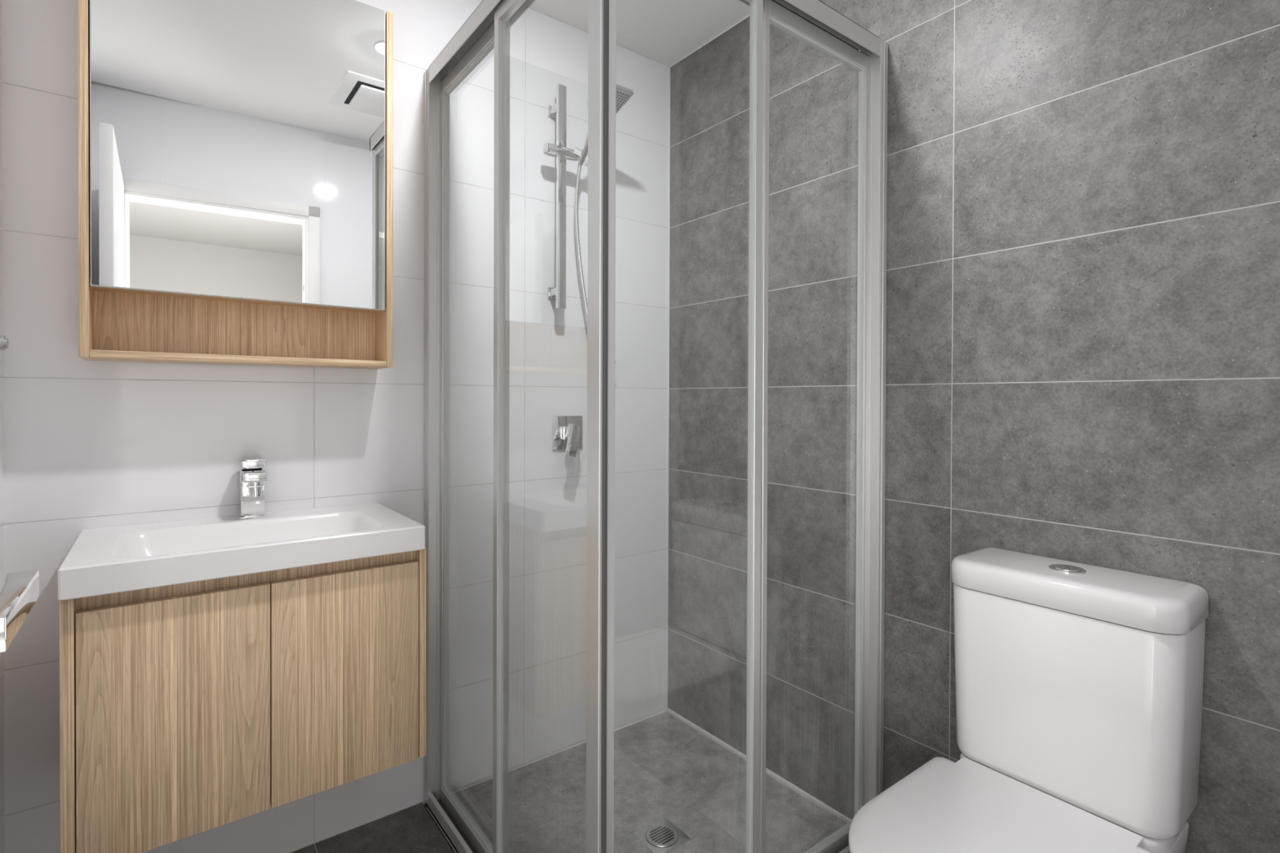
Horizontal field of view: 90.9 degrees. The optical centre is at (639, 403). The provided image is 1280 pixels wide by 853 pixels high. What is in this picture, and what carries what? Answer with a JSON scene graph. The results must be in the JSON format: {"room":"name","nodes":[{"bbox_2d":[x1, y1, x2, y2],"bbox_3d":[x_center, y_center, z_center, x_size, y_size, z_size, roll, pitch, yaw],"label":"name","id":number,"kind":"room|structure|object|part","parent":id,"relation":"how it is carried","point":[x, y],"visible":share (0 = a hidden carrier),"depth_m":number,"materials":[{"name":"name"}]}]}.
{"room":"bathroom","nodes":[
{"label":"bathroom","id":0,"kind":"room"},
{"bbox_2d":[0,0,4,852],"bbox_3d":[-0.765,-0.017,0.481,0.120,2.476,1.950,0,1,-37],"label":"wall","id":1,"kind":"structure","parent":0,"point":[2,654],"depth_m":1.28,"materials":[{"name":"white tile"}]},
{"bbox_2d":[0,335,8,351],"bbox_3d":[-1.101,-0.102,1.061,0.050,0.050,0.050,0,1,-37],"label":"towel hook","id":2,"kind":"object","parent":1,"relation":"attached to","point":[4,342],"visible":1,"depth_m":1.07,"materials":[{"name":"metal"}]},
{"bbox_2d":[0,569,39,652],"bbox_3d":[-0.328,0.150,0.238,0.071,2.012,0.749,0,1,-37],"label":"door","id":3,"kind":"structure","parent":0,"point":[19,591],"depth_m":0.47,"materials":[{"name":"silver metal"}]},
{"bbox_2d":[1,0,669,852],"bbox_3d":[-0.636,-0.026,1.881,2.020,2.476,0.120,0,1,-37],"label":"wall","id":4,"kind":"structure","parent":0,"point":[87,444],"depth_m":1.79,"materials":[{"name":"white tile"}]},
{"bbox_2d":[77,0,393,368],"bbox_3d":[-0.919,-0.550,1.492,0.607,0.910,0.146,0,1,-37],"label":"upper cabinet","id":5,"kind":"object","parent":4,"relation":"attached to","point":[236,157],"visible":1,"depth_m":1.43,"materials":[{"name":"brown wood"}]},
{"bbox_3d":[-1.155,-0.549,1.314,0.016,0.910,0.142,0,1,-37],"label":"panel","id":6,"kind":"part","parent":5,"relation":"part of","materials":[{"name":"brown wood"}]},
{"bbox_3d":[-0.948,-0.550,1.530,0.576,0.878,0.008,0,1,-37],"label":"panel","id":7,"kind":"part","parent":5,"relation":"part of","materials":[{"name":"brown wood"}]},
{"bbox_2d":[89,277,379,313],"bbox_3d":[-0.920,-0.252,1.493,0.576,0.014,0.089,0,1,-37],"label":"shelf","id":8,"kind":"object","parent":5,"relation":"attached to","point":[96,291],"depth_m":1.48,"materials":[{"name":"brown wood"}]},
{"bbox_3d":[-0.921,-0.103,1.496,0.575,0.016,0.141,0,1,-37],"label":"panel","id":9,"kind":"part","parent":5,"relation":"part of","materials":[{"name":"brown wood"}]},
{"bbox_3d":[-0.685,-0.550,1.672,0.016,0.910,0.142,0,1,-37],"label":"panel","id":10,"kind":"part","parent":5,"relation":"part of","materials":[{"name":"brown wood"}]},
{"bbox_2d":[59,547,426,852],"bbox_3d":[-0.852,0.568,1.407,0.621,0.480,0.380,0,1,-37],"label":"vanity unit","id":11,"kind":"object","parent":4,"relation":"attached to","point":[187,709],"visible":0.82,"depth_m":1.22,"materials":[{"name":"brown wood"}]},
{"bbox_3d":[-1.092,0.569,1.224,0.018,0.480,0.380,0,1,-37],"label":"panel","id":12,"kind":"part","parent":11,"relation":"part of","materials":[{"name":"brown wood"}]},
{"bbox_3d":[-0.858,0.584,1.175,0.290,0.450,0.018,0,1,-37],"label":"door","id":13,"kind":"part","parent":11,"relation":"part of","materials":[{"name":"brown wood"}]},
{"bbox_2d":[57,502,425,599],"bbox_3d":[-0.849,0.313,1.396,0.615,0.078,0.399,0,1,-37],"label":"washbasin","id":14,"kind":"object","parent":11,"relation":"in","point":[104,561],"visible":0.98,"depth_m":1.31,"materials":[{"name":"white ceramic"}]},
{"bbox_2d":[236,457,267,519],"bbox_3d":[-0.924,0.203,1.505,0.058,0.142,0.100,0,1,-37],"label":"mixer","id":15,"kind":"object","parent":14,"relation":"on","point":[252,477],"visible":1,"depth_m":1.50,"materials":[{"name":"silver metal"}]},
{"bbox_3d":[-0.933,0.143,1.517,0.051,0.023,0.063,0,1,-37],"label":"lever handle","id":16,"kind":"part","parent":15,"relation":"part of","materials":[{"name":"silver metal"}]},
{"bbox_3d":[-0.911,0.172,1.487,0.047,0.021,0.056,0,1,-37],"label":"spout","id":17,"kind":"part","parent":15,"relation":"part of","materials":[{"name":"silver metal"}]},
{"bbox_3d":[-0.757,0.362,1.284,0.588,0.066,0.016,0,1,-37],"label":"finger rail","id":18,"kind":"part","parent":11,"relation":"part of","materials":[{"name":"brown wood"}]},
{"bbox_3d":[-0.625,0.584,1.352,0.291,0.450,0.018,0,1,-37],"label":"door","id":19,"kind":"part","parent":11,"relation":"part of","materials":[{"name":"brown wood"}]},
{"bbox_3d":[-0.611,0.568,1.590,0.015,0.480,0.380,0,1,-37],"label":"panel","id":20,"kind":"part","parent":11,"relation":"part of","materials":[{"name":"brown wood"}]},
{"bbox_2d":[288,711,666,852],"bbox_3d":[-0.608,1.157,1.837,1.771,0.013,0.002,0,1,-37],"label":"trim","id":21,"kind":"structure","parent":4,"relation":"attached to","point":[665,711],"depth_m":1.81,"materials":[{"name":"white plastic"}]},
{"bbox_2d":[543,83,587,309],"bbox_3d":[-0.247,-0.663,2.033,0.156,0.714,0.100,0,0,-29],"label":"shower rail","id":22,"kind":"object","parent":4,"relation":"attached to","point":[557,111],"visible":1,"depth_m":2.01,"materials":[{"name":"silver metal"}]},
{"bbox_3d":[-0.292,-0.798,1.965,0.008,0.026,0.027,0,1,-37],"label":"slider knob","id":23,"kind":"part","parent":22,"relation":"part of","materials":[{"name":"metal"}]},
{"bbox_3d":[-0.253,-0.663,2.020,0.029,0.714,0.016,0,1,-37],"label":"rail","id":24,"kind":"part","parent":22,"relation":"part of","materials":[{"name":"silver metal"}]},
{"bbox_2d":[574,84,633,364],"bbox_3d":[-0.127,-0.516,2.022,0.154,0.880,0.345,0,0,-14],"label":"shower","id":25,"kind":"object","parent":22,"relation":"attached to","point":[624,94],"visible":0.41,"depth_m":2.04,"materials":[{"name":"silver metal"}]},
{"bbox_3d":[-0.152,-0.847,1.983,0.030,0.155,0.151,0,1,-37],"label":"handle","id":26,"kind":"part","parent":25,"relation":"part of","materials":[{"name":"silver metal"}]},
{"bbox_2d":[552,415,582,457],"bbox_3d":[-0.219,0.106,2.073,0.113,0.131,0.082,0,1,-37],"label":"shower mixer","id":27,"kind":"object","parent":4,"relation":"attached to","point":[566,430],"visible":1,"depth_m":2.07,"materials":[{"name":"silver metal"}]},
{"bbox_3d":[-0.221,0.118,2.040,0.061,0.107,0.032,0,1,-37],"label":"lever handle","id":28,"kind":"part","parent":27,"relation":"part of","materials":[{"name":"silver metal"}]},
{"bbox_2d":[666,67,670,707],"bbox_3d":[0.108,-0.057,2.369,0.004,2.416,0.004,0,1,-37],"label":"trim","id":29,"kind":"structure","parent":4,"relation":"attached to","point":[669,68],"depth_m":2.37,"materials":[{"name":"white plastic"}]},
{"bbox_2d":[291,711,847,852],"bbox_3d":[0.437,1.202,-0.433,3.120,0.060,5.120,0,1,-37],"label":"floor","id":30,"kind":"structure","parent":0,"point":[664,766],"depth_m":1.81,"materials":[{"name":"grey tile"}]},
{"bbox_2d":[423,0,888,852],"bbox_3d":[0.014,0.101,1.734,0.922,2.108,0.901,0,1,-37],"label":"shower frame","id":31,"kind":"object","parent":30,"relation":"on","point":[814,23],"visible":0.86,"depth_m":1.46,"materials":[{"name":"metal"}]},
{"bbox_3d":[-0.443,0.111,1.656,0.022,2.064,0.406,0,1,-37],"label":"fixed panel","id":32,"kind":"part","parent":31,"relation":"part of","materials":[{"name":"glass"}]},
{"bbox_3d":[-0.199,0.116,1.293,0.020,2.054,0.445,0,1,-37],"label":"sliding door","id":33,"kind":"part","parent":31,"relation":"part of","materials":[{"name":"glass"}]},
{"bbox_3d":[0.096,0.117,1.267,0.413,2.054,0.020,0,1,-37],"label":"sliding door","id":34,"kind":"part","parent":31,"relation":"part of","materials":[{"name":"glass"}]},
{"bbox_3d":[0.433,0.115,1.555,0.406,2.064,0.022,0,1,-37],"label":"fixed panel","id":35,"kind":"part","parent":31,"relation":"part of","materials":[{"name":"glass"}]},
{"bbox_2d":[633,817,690,852],"bbox_3d":[0.059,1.165,1.695,0.111,0.009,0.111,0,1,-37],"label":"floor drain","id":36,"kind":"object","parent":30,"relation":"on","point":[661,836],"visible":1,"depth_m":1.69,"materials":[{"name":"metal"}]},
{"bbox_2d":[848,547,1208,852],"bbox_3d":[0.655,0.744,1.111,0.657,0.836,0.401,0,1,-37],"label":"toilet","id":37,"kind":"object","parent":30,"relation":"on","point":[1079,686],"visible":1,"depth_m":1.14,"materials":[{"name":"white ceramic"}]},
{"bbox_3d":[0.570,0.749,1.046,0.442,0.018,0.383,0,1,-37],"label":"lid","id":38,"kind":"part","parent":37,"relation":"part of","materials":[{"name":"white plastic"}]},
{"bbox_3d":[0.851,0.327,1.254,0.045,0.002,0.046,0,1,-37],"label":"push plate","id":39,"kind":"part","parent":37,"relation":"part of","materials":[{"name":"silver metal"}]},
{"bbox_3d":[0.845,0.359,1.252,0.182,0.056,0.401,0,1,-37],"label":"cistern lid","id":40,"kind":"part","parent":37,"relation":"part of","materials":[{"name":"white ceramic"}]},
{"bbox_2d":[529,0,750,66],"bbox_3d":[0.446,-1.274,-0.450,3.120,0.060,5.120,0,1,-37],"label":"ceiling","id":41,"kind":"structure","parent":0,"point":[664,32],"depth_m":2.07,"materials":[{"name":"paint"}]},
{"bbox_2d":[667,0,1279,852],"bbox_3d":[0.732,-0.020,1.653,0.120,2.476,1.900,0,1,-37],"label":"wall","id":42,"kind":"structure","parent":0,"point":[1082,345],"depth_m":1.47,"materials":[{"name":"grey tile"}]},
{"bbox_2d":[669,13,750,67],"bbox_3d":[0.371,-1.259,2.020,0.005,0.005,0.860,0,1,-37],"label":"trim","id":43,"kind":"structure","parent":42,"relation":"attached to","point":[748,15],"depth_m":2.18,"materials":[{"name":"white plastic"}]},
{"bbox_2d":[666,707,851,823],"bbox_3d":[0.350,1.157,2.050,0.009,0.015,0.816,0,1,-37],"label":"trim","id":44,"kind":"structure","parent":42,"relation":"attached to","point":[842,817],"depth_m":1.96,"materials":[{"name":"white plastic"}]}
]}

